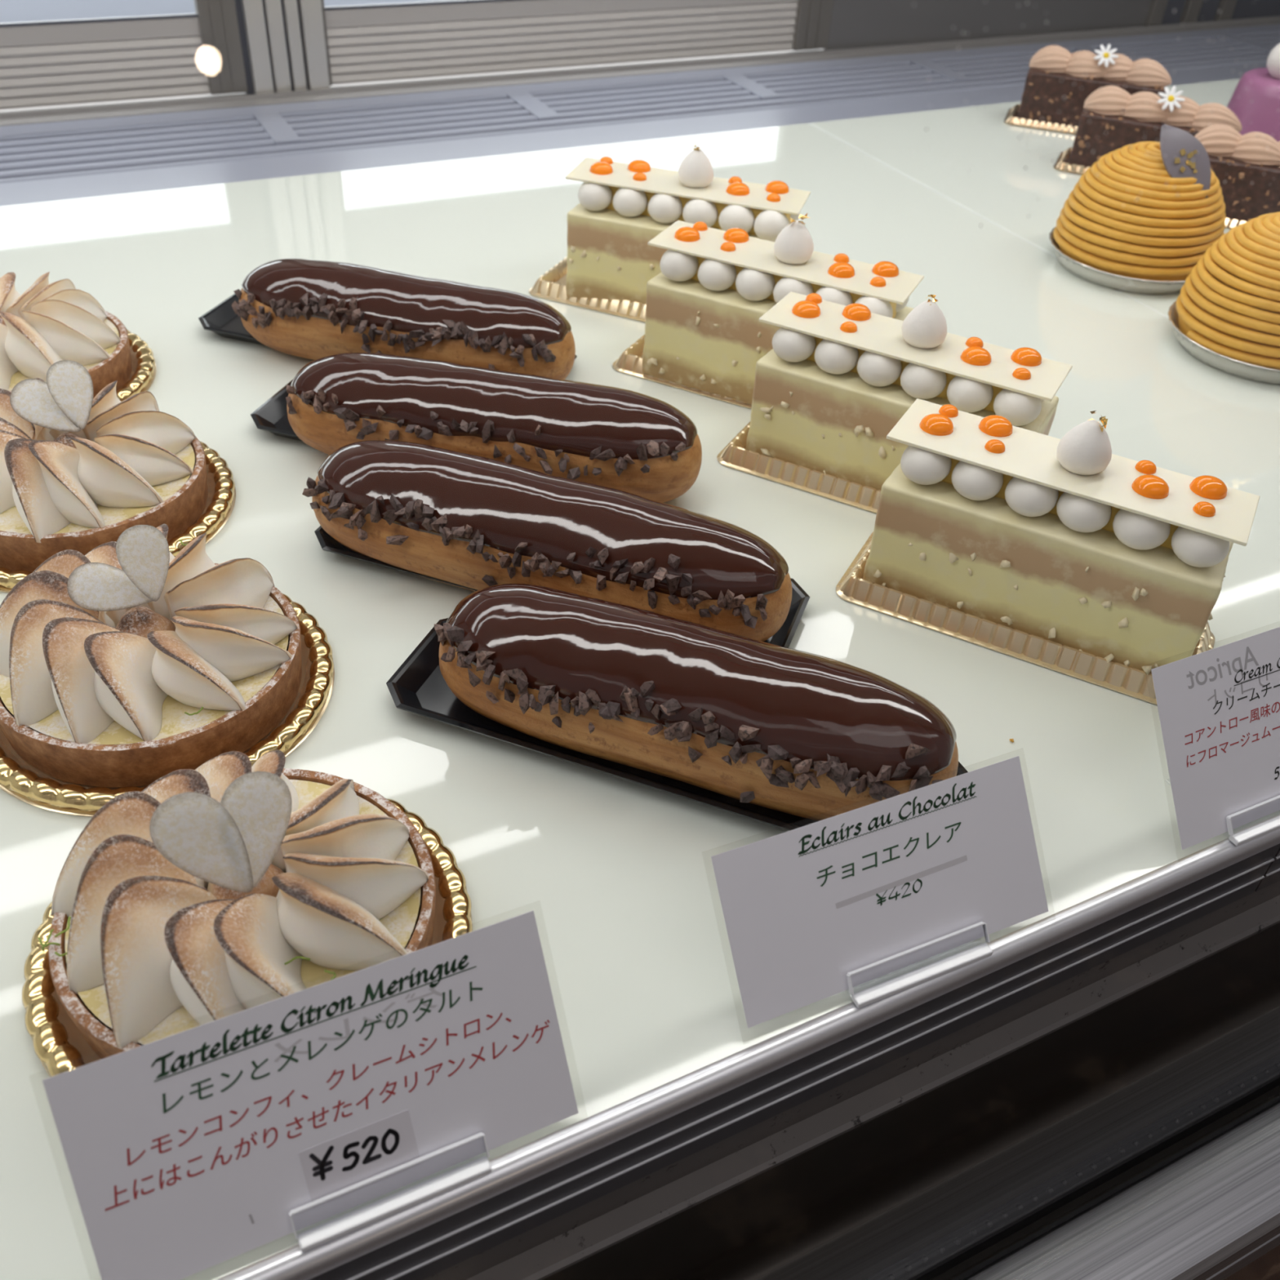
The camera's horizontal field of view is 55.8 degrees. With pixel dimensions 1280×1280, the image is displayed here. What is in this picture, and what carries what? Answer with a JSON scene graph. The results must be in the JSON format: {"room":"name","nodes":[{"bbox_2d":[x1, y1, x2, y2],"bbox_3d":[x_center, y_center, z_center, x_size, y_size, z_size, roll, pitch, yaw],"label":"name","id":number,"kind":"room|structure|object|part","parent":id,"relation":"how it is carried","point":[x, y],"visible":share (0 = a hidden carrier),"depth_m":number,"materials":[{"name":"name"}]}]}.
{"room":"food shop","nodes":[
{"label":"food shop","id":0,"kind":"room"},
{"bbox_2d":[0,0,450,22],"bbox_3d":[-0.143,-0.320,1.188,3.300,0.603,0.010,-16,43,-22],"label":"wall","id":1,"kind":"structure","parent":0,"point":[11,11],"depth_m":0.89,"materials":[{"name":"white"}]},
{"bbox_2d":[423,880,1279,1279],"bbox_3d":[0.283,0.393,0.649,1.700,0.926,0.046,-16,43,-22],"label":"frame","id":2,"kind":"structure","parent":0,"point":[858,1203],"depth_m":0.30,"materials":[{"name":"metal"}]},
{"bbox_2d":[466,895,1279,1279],"bbox_3d":[0.298,0.036,0.379,1.700,0.005,0.007,-16,43,-22],"label":"trim ledge","id":3,"kind":"object","parent":2,"relation":"on","point":[584,1241],"depth_m":0.27,"materials":[{"name":"metal"}]},
{"bbox_2d":[865,1054,1279,1279],"bbox_3d":[0.306,0.084,0.392,1.700,0.008,0.006,-16,43,-22],"label":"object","id":4,"kind":"object","parent":2,"relation":"attached to","point":[966,1242],"visible":1,"depth_m":0.31,"materials":[{"name":"black"}]},
{"bbox_2d":[951,1095,1279,1279],"bbox_3d":[0.309,0.094,0.391,1.700,0.016,0.003,-16,43,-22],"label":"trim","id":5,"kind":"structure","parent":2,"relation":"attached to","point":[1269,1103],"depth_m":0.31,"materials":[{"name":"metal"}]},
{"bbox_2d":[962,1100,1279,1279],"bbox_3d":[0.314,0.105,0.387,1.700,0.035,0.023,-16,43,-22],"label":"steel rail","id":6,"kind":"object","parent":2,"relation":"attached to","point":[1212,1211],"visible":1,"depth_m":0.30,"materials":[{"name":"silver metal"}]},
{"bbox_3d":[0.306,-0.112,0.264,1.700,0.463,0.068,-16,43,-22],"label":"window","id":7,"kind":"structure","parent":2,"relation":"in","visible":0},
{"bbox_2d":[911,0,1279,226],"bbox_3d":[0.064,-0.069,0.149,0.079,0.029,0.004,-16,43,-22],"label":"dust flecks","id":8,"kind":"object","parent":7,"relation":"attached to","point":[1027,2],"visible":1,"depth_m":0.15,"materials":[{"name":"white"}]},
{"bbox_2d":[822,0,1279,50],"bbox_3d":[0.441,-0.697,0.970,0.636,0.377,0.008,-16,43,-22],"label":"wall","id":9,"kind":"structure","parent":0,"point":[854,24],"depth_m":1.02,"materials":[{"name":"grey"}]},
{"bbox_2d":[1144,0,1168,26],"bbox_3d":[0.474,-0.705,0.982,0.016,0.377,0.012,-16,43,-22],"label":"trim","id":10,"kind":"structure","parent":9,"relation":"attached to","point":[1157,7],"depth_m":1.09,"materials":[{"name":"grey metal"}]},
{"bbox_2d":[1178,0,1203,23],"bbox_3d":[0.514,-0.716,0.999,0.016,0.377,0.012,-16,43,-22],"label":"trim","id":11,"kind":"structure","parent":9,"relation":"attached to","point":[1191,10],"depth_m":1.11,"materials":[{"name":"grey metal"}]},
{"bbox_2d":[1213,0,1237,21],"bbox_3d":[0.554,-0.727,1.016,0.016,0.377,0.012,-16,43,-22],"label":"trim","id":12,"kind":"structure","parent":9,"relation":"attached to","point":[1227,7],"depth_m":1.12,"materials":[{"name":"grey metal"}]},
{"bbox_3d":[-0.003,-0.340,0.843,1.700,0.005,0.300,-16,43,-22],"label":"floor","id":13,"kind":"structure","parent":0,"visible":0},
{"bbox_2d":[0,23,1279,206],"bbox_3d":[-0.004,-0.359,0.834,1.700,0.017,0.140,-16,43,-22],"label":"floor vent","id":14,"kind":"object","parent":13,"relation":"in","point":[46,162],"visible":0.84,"depth_m":0.80,"materials":[{"name":"grey metal"}]},
{"bbox_3d":[-0.031,-0.396,0.874,1.700,0.013,0.019,-16,43,-22],"label":"plate","id":15,"kind":"part","parent":14,"relation":"part of","materials":[{"name":"grey metal"}]},
{"bbox_2d":[0,15,1279,126],"bbox_3d":[-0.042,-0.412,0.888,1.700,0.016,0.030,-16,43,-22],"label":"track","id":16,"kind":"object","parent":13,"relation":"on","point":[33,115],"visible":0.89,"depth_m":0.87,"materials":[{"name":"silver metal"}]},
{"bbox_2d":[0,0,247,109],"bbox_3d":[-0.520,-0.431,0.562,0.609,0.374,0.011,-16,43,-22],"label":"door","id":17,"kind":"structure","parent":16,"relation":"on","point":[48,63],"depth_m":0.75,"materials":[{"name":"silver metal"}]},
{"bbox_2d":[235,0,329,94],"bbox_3d":[-0.225,-0.511,0.688,0.054,0.377,0.014,-16,43,-22],"label":"trim","id":18,"kind":"structure","parent":16,"relation":"on","point":[283,44],"depth_m":0.79,"materials":[{"name":"grey metal"}]},
{"bbox_2d":[320,0,833,85],"bbox_3d":[-0.024,-0.569,0.772,0.405,0.374,0.011,-16,43,-22],"label":"door","id":19,"kind":"structure","parent":16,"relation":"on","point":[387,42],"depth_m":0.86,"materials":[{"name":"silver metal"}]},
{"bbox_3d":[-0.624,-0.110,0.197,0.010,0.460,0.805,-16,43,-22],"label":"wall","id":20,"kind":"structure","parent":0,"visible":0},
{"bbox_2d":[0,123,1279,1279],"bbox_3d":[-0.180,-0.043,0.381,0.888,0.010,0.520,-16,43,-22],"label":"glass shelf","id":21,"kind":"object","parent":20,"relation":"attached to","point":[616,875],"visible":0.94,"depth_m":0.35,"materials":[{"name":"white"}]},
{"bbox_2d":[0,440,235,592],"bbox_3d":[-0.170,-0.043,0.369,0.089,0.006,0.089,18,41,17],"label":"cake board","id":22,"kind":"object","parent":21,"relation":"on","point":[220,504],"visible":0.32,"depth_m":0.37,"materials":[{"name":"gold"}]},
{"bbox_2d":[0,360,208,572],"bbox_3d":[-0.169,-0.058,0.357,0.074,0.044,0.074,-8,41,-14],"label":"tartlet","id":23,"kind":"object","parent":22,"relation":"on","point":[78,470],"visible":1,"depth_m":0.35,"materials":[{"name":"beige food"}]},
{"bbox_2d":[115,328,156,401],"bbox_3d":[-0.219,-0.094,0.428,0.089,0.006,0.089,-20,45,-27],"label":"cake board","id":24,"kind":"object","parent":21,"relation":"on","point":[143,375],"visible":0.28,"depth_m":0.43,"materials":[{"name":"gold"}]},
{"bbox_2d":[0,271,131,398],"bbox_3d":[-0.218,-0.106,0.419,0.074,0.034,0.074,-16,43,-22],"label":"tartlet","id":25,"kind":"object","parent":24,"relation":"on","point":[42,326],"visible":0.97,"depth_m":0.41,"materials":[{"name":"beige food"}]},
{"bbox_2d":[0,593,334,817],"bbox_3d":[-0.123,0.010,0.308,0.089,0.006,0.089,-28,49,-33],"label":"cake board","id":26,"kind":"object","parent":21,"relation":"on","point":[19,779],"visible":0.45,"depth_m":0.29,"materials":[{"name":"gold"}]},
{"bbox_2d":[0,524,302,787],"bbox_3d":[-0.122,-0.006,0.295,0.074,0.047,0.074,18,41,17],"label":"tartlet","id":27,"kind":"object","parent":26,"relation":"on","point":[127,661],"visible":1,"depth_m":0.28,"materials":[{"name":"beige food"}]},
{"bbox_2d":[22,790,472,1077],"bbox_3d":[-0.079,0.061,0.250,0.089,0.006,0.089,-30,50,-35],"label":"cake board","id":28,"kind":"object","parent":21,"relation":"on","point":[60,1046],"visible":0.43,"depth_m":0.24,"materials":[{"name":"gold"}]},
{"bbox_2d":[37,750,435,1059],"bbox_3d":[-0.078,0.044,0.236,0.074,0.047,0.074,31,46,29],"label":"tartlet","id":29,"kind":"object","parent":28,"relation":"on","point":[226,886],"visible":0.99,"depth_m":0.23,"materials":[{"name":"beige food"}]},
{"bbox_2d":[250,379,302,441],"bbox_3d":[-0.059,-0.066,0.407,0.144,0.006,0.042,14,40,12],"label":"tray","id":30,"kind":"object","parent":21,"relation":"on","point":[271,416],"visible":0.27,"depth_m":0.41,"materials":[{"name":"black plastic"}]},
{"bbox_2d":[285,352,702,502],"bbox_3d":[-0.048,-0.068,0.387,0.137,0.033,0.044,10,40,7],"label":"eclair","id":31,"kind":"object","parent":30,"relation":"on","point":[622,439],"visible":0.96,"depth_m":0.37,"materials":[{"name":"brown food"}]},
{"bbox_2d":[198,289,577,359],"bbox_3d":[-0.097,-0.114,0.462,0.144,0.006,0.042,14,40,12],"label":"tray","id":32,"kind":"object","parent":21,"relation":"on","point":[222,320],"visible":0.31,"depth_m":0.47,"materials":[{"name":"black plastic"}]},
{"bbox_2d":[231,258,575,379],"bbox_3d":[-0.087,-0.115,0.441,0.130,0.033,0.046,12,40,10],"label":"eclair","id":33,"kind":"object","parent":32,"relation":"on","point":[312,309],"visible":0.98,"depth_m":0.43,"materials":[{"name":"brown food"}]},
{"bbox_2d":[288,1132,491,1252],"bbox_3d":[-0.046,0.088,0.214,0.035,0.012,0.024,-15,43,-22],"label":"acrylic stand","id":34,"kind":"object","parent":21,"relation":"on","point":[325,1233],"visible":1,"depth_m":0.21,"materials":[{"name":"white"}]},
{"bbox_2d":[42,910,578,1279],"bbox_3d":[-0.052,0.079,0.206,0.085,0.038,0.025,-15,43,-22],"label":"price card","id":35,"kind":"object","parent":34,"relation":"on","point":[192,1151],"visible":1,"depth_m":0.20,"materials":[{"name":"paper"}]},
{"bbox_2d":[314,525,809,648],"bbox_3d":[-0.024,-0.020,0.354,0.144,0.006,0.042,15,40,13],"label":"tray","id":36,"kind":"object","parent":21,"relation":"on","point":[784,637],"visible":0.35,"depth_m":0.35,"materials":[{"name":"black plastic"}]},
{"bbox_2d":[302,440,791,641],"bbox_3d":[-0.027,-0.029,0.340,0.144,0.034,0.043,14,40,13],"label":"eclair","id":37,"kind":"object","parent":36,"relation":"on","point":[474,522],"visible":0.94,"depth_m":0.33,"materials":[{"name":"brown food"}]},
{"bbox_2d":[528,257,646,322],"bbox_3d":[0.008,-0.145,0.509,0.104,0.006,0.043,17,41,16],"label":"tray","id":38,"kind":"object","parent":21,"relation":"on","point":[551,286],"visible":0.31,"depth_m":0.50,"materials":[{"name":"gold"}]},
{"bbox_2d":[565,144,810,306],"bbox_3d":[0.018,-0.166,0.487,0.096,0.064,0.037,14,40,13],"label":"cheesecake","id":39,"kind":"object","parent":38,"relation":"on","point":[622,207],"visible":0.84,"depth_m":0.48,"materials":[{"name":"beige food"}]},
{"bbox_2d":[386,617,968,831],"bbox_3d":[0.008,0.024,0.303,0.144,0.006,0.042,16,41,14],"label":"tray","id":40,"kind":"object","parent":21,"relation":"on","point":[419,686],"visible":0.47,"depth_m":0.30,"materials":[{"name":"black plastic"}]},
{"bbox_2d":[434,583,958,821],"bbox_3d":[0.011,0.014,0.291,0.130,0.033,0.042,15,41,14],"label":"eclair","id":41,"kind":"object","parent":40,"relation":"on","point":[789,731],"visible":0.98,"depth_m":0.28,"materials":[{"name":"brown food"}]},
{"bbox_2d":[612,334,751,408],"bbox_3d":[0.044,-0.101,0.458,0.104,0.006,0.043,20,42,19],"label":"tray","id":42,"kind":"object","parent":21,"relation":"on","point":[630,362],"visible":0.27,"depth_m":0.46,"materials":[{"name":"gold metal"}]},
{"bbox_2d":[642,213,924,404],"bbox_3d":[0.049,-0.120,0.432,0.095,0.065,0.036,20,42,19],"label":"cheesecake","id":43,"kind":"object","parent":42,"relation":"on","point":[704,331],"visible":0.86,"depth_m":0.43,"materials":[{"name":"beige food"}]},
{"bbox_2d":[716,422,880,513],"bbox_3d":[0.080,-0.057,0.407,0.104,0.006,0.043,21,42,19],"label":"cake board","id":44,"kind":"object","parent":21,"relation":"on","point":[735,455],"visible":0.25,"depth_m":0.40,"materials":[{"name":"gold metal"}]},
{"bbox_2d":[746,291,1072,490],"bbox_3d":[0.084,-0.080,0.387,0.095,0.064,0.037,21,42,20],"label":"cheesecake","id":45,"kind":"object","parent":44,"relation":"on","point":[836,380],"visible":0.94,"depth_m":0.38,"materials":[{"name":"beige food"}]},
{"bbox_2d":[846,921,992,1008],"bbox_3d":[0.055,0.060,0.257,0.035,0.011,0.023,-14,42,-21],"label":"acrylic stand","id":46,"kind":"object","parent":21,"relation":"on","point":[868,996],"visible":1,"depth_m":0.25,"materials":[{"name":"white"}]},
{"bbox_2d":[711,755,1048,1027],"bbox_3d":[0.052,0.052,0.252,0.079,0.032,0.024,-14,42,-21],"label":"price card","id":47,"kind":"object","parent":46,"relation":"on","point":[806,908],"visible":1,"depth_m":0.25,"materials":[{"name":"paper"}]},
{"bbox_2d":[835,531,1214,705],"bbox_3d":[0.112,-0.010,0.352,0.104,0.006,0.043,20,42,19],"label":"cake board","id":48,"kind":"object","parent":21,"relation":"on","point":[851,588],"visible":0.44,"depth_m":0.34,"materials":[{"name":"gold metal"}]},
{"bbox_2d":[862,398,1260,675],"bbox_3d":[0.114,-0.034,0.333,0.095,0.064,0.037,21,42,19],"label":"cheesecake","id":49,"kind":"object","parent":48,"relation":"on","point":[1070,541],"visible":0.99,"depth_m":0.32,"materials":[{"name":"beige food"}]},
{"bbox_2d":[1226,795,1279,846],"bbox_3d":[0.156,0.033,0.299,0.045,0.011,0.024,-15,43,-21],"label":"acrylic stand","id":50,"kind":"object","parent":21,"relation":"on","point":[1247,834],"visible":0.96,"depth_m":0.29,"materials":[{"name":"white"}]},
{"bbox_2d":[1151,626,1279,849],"bbox_3d":[0.157,0.020,0.294,0.081,0.039,0.028,-15,43,-21],"label":"price card","id":51,"kind":"object","parent":50,"relation":"on","point":[1219,708],"visible":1,"depth_m":0.29,"materials":[{"name":"paper"}]},
{"bbox_2d":[216,828,1279,1279],"bbox_3d":[-0.151,0.131,0.165,0.690,0.005,0.005,-16,43,-22],"label":"trim","id":52,"kind":"structure","parent":20,"relation":"attached to","point":[513,1168],"depth_m":0.23,"materials":[{"name":"silver metal"}]},
{"bbox_2d":[309,843,1279,1279],"bbox_3d":[-0.152,0.141,0.173,0.690,0.020,0.004,-16,43,-22],"label":"trim","id":53,"kind":"structure","parent":20,"relation":"attached to","point":[360,1264],"depth_m":0.25,"materials":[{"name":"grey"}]},
{"bbox_2d":[808,123,1168,319],"bbox_3d":[0.217,-0.153,0.549,0.001,0.010,0.520,-16,43,-22],"label":"trim","id":54,"kind":"structure","parent":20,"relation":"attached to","point":[1004,228],"depth_m":0.62,"materials":[{"name":"white"}]},
{"bbox_3d":[0.902,-0.534,0.843,0.010,0.460,0.805,-16,43,-22],"label":"wall","id":55,"kind":"structure","parent":0,"visible":0},
{"bbox_2d":[810,78,1240,316],"bbox_3d":[0.579,-0.254,0.702,0.810,0.010,0.520,-16,43,-22],"label":"glass shelf","id":56,"kind":"object","parent":55,"relation":"attached to","point":[998,187],"visible":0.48,"depth_m":0.69,"materials":[{"name":"white glass"}]},
{"bbox_2d":[1004,103,1077,134],"bbox_3d":[0.273,-0.317,0.743,0.094,0.004,0.039,15,40,13],"label":"board","id":57,"kind":"object","parent":56,"relation":"on","point":[1011,118],"visible":0.27,"depth_m":0.74,"materials":[{"name":"gold"}]},
{"bbox_2d":[1017,43,1171,126],"bbox_3d":[0.274,-0.334,0.728,0.083,0.047,0.031,15,40,13],"label":"chocolate cake","id":58,"kind":"object","parent":57,"relation":"on","point":[1044,92],"visible":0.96,"depth_m":0.72,"materials":[{"name":"beige food"}]},
{"bbox_2d":[1053,146,1090,174],"bbox_3d":[0.281,-0.262,0.676,0.094,0.004,0.039,17,41,16],"label":"board","id":59,"kind":"object","parent":56,"relation":"on","point":[1061,164],"visible":0.21,"depth_m":0.68,"materials":[{"name":"gold metal"}]},
{"bbox_2d":[1067,85,1242,166],"bbox_3d":[0.282,-0.279,0.662,0.084,0.047,0.032,17,41,16],"label":"chocolate cake","id":60,"kind":"object","parent":59,"relation":"on","point":[1129,126],"visible":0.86,"depth_m":0.66,"materials":[{"name":"beige food"}]},
{"bbox_2d":[1048,226,1185,293],"bbox_3d":[0.230,-0.179,0.568,0.077,0.009,0.077,21,42,20],"label":"cup","id":61,"kind":"object","parent":56,"relation":"on","point":[1098,277],"visible":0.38,"depth_m":0.54,"materials":[{"name":"white metal"}]},
{"bbox_2d":[1053,124,1226,280],"bbox_3d":[0.232,-0.203,0.549,0.074,0.064,0.074,21,42,20],"label":"cake","id":62,"kind":"object","parent":61,"relation":"on","point":[1160,235],"visible":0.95,"depth_m":0.53,"materials":[{"name":"orange food"}]},
{"bbox_2d":[1168,301,1279,384],"bbox_3d":[0.258,-0.125,0.503,0.077,0.009,0.077,-6,40,-12],"label":"cup","id":63,"kind":"object","parent":56,"relation":"on","point":[1228,365],"visible":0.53,"depth_m":0.48,"materials":[{"name":"white"}]},
{"bbox_2d":[1176,212,1279,369],"bbox_3d":[0.260,-0.148,0.484,0.074,0.064,0.074,-6,40,-12],"label":"cake","id":64,"kind":"object","parent":63,"relation":"on","point":[1228,303],"visible":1,"depth_m":0.47,"materials":[{"name":"orange food"}]},
{"bbox_2d":[1225,217,1247,229],"bbox_3d":[0.317,-0.220,0.627,0.094,0.004,0.039,17,41,16],"label":"board","id":65,"kind":"object","parent":56,"relation":"on","point":[1230,223],"visible":0.02,"depth_m":0.62,"materials":[{"name":"gold"}]},
{"bbox_2d":[1194,124,1279,221],"bbox_3d":[0.318,-0.234,0.614,0.083,0.042,0.032,17,41,16],"label":"chocolate cake","id":66,"kind":"object","parent":65,"relation":"on","point":[1248,155],"visible":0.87,"depth_m":0.61,"materials":[{"name":"beige food"}]},
{"bbox_2d":[1226,43,1279,142],"bbox_3d":[0.375,-0.317,0.704,0.061,0.064,0.061,-16,43,-22],"label":"cake","id":67,"kind":"object","parent":56,"relation":"on","point":[1263,113],"visible":0.7,"depth_m":0.69,"materials":[{"name":"pink food"}]},
{"bbox_2d":[1254,848,1279,891],"bbox_3d":[0.607,-0.070,0.494,1.010,0.020,0.004,-16,43,-22],"label":"trim","id":68,"kind":"structure","parent":55,"relation":"attached to","point":[1274,865],"depth_m":0.31,"materials":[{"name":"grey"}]},
{"bbox_2d":[1263,868,1279,876],"bbox_3d":[0.608,-0.066,0.495,1.010,0.001,0.001,-16,43,-22],"label":"trim","id":69,"kind":"structure","parent":55,"relation":"attached to","point":[1278,869],"depth_m":0.30,"materials":[{"name":"silver metal"}]}
]}

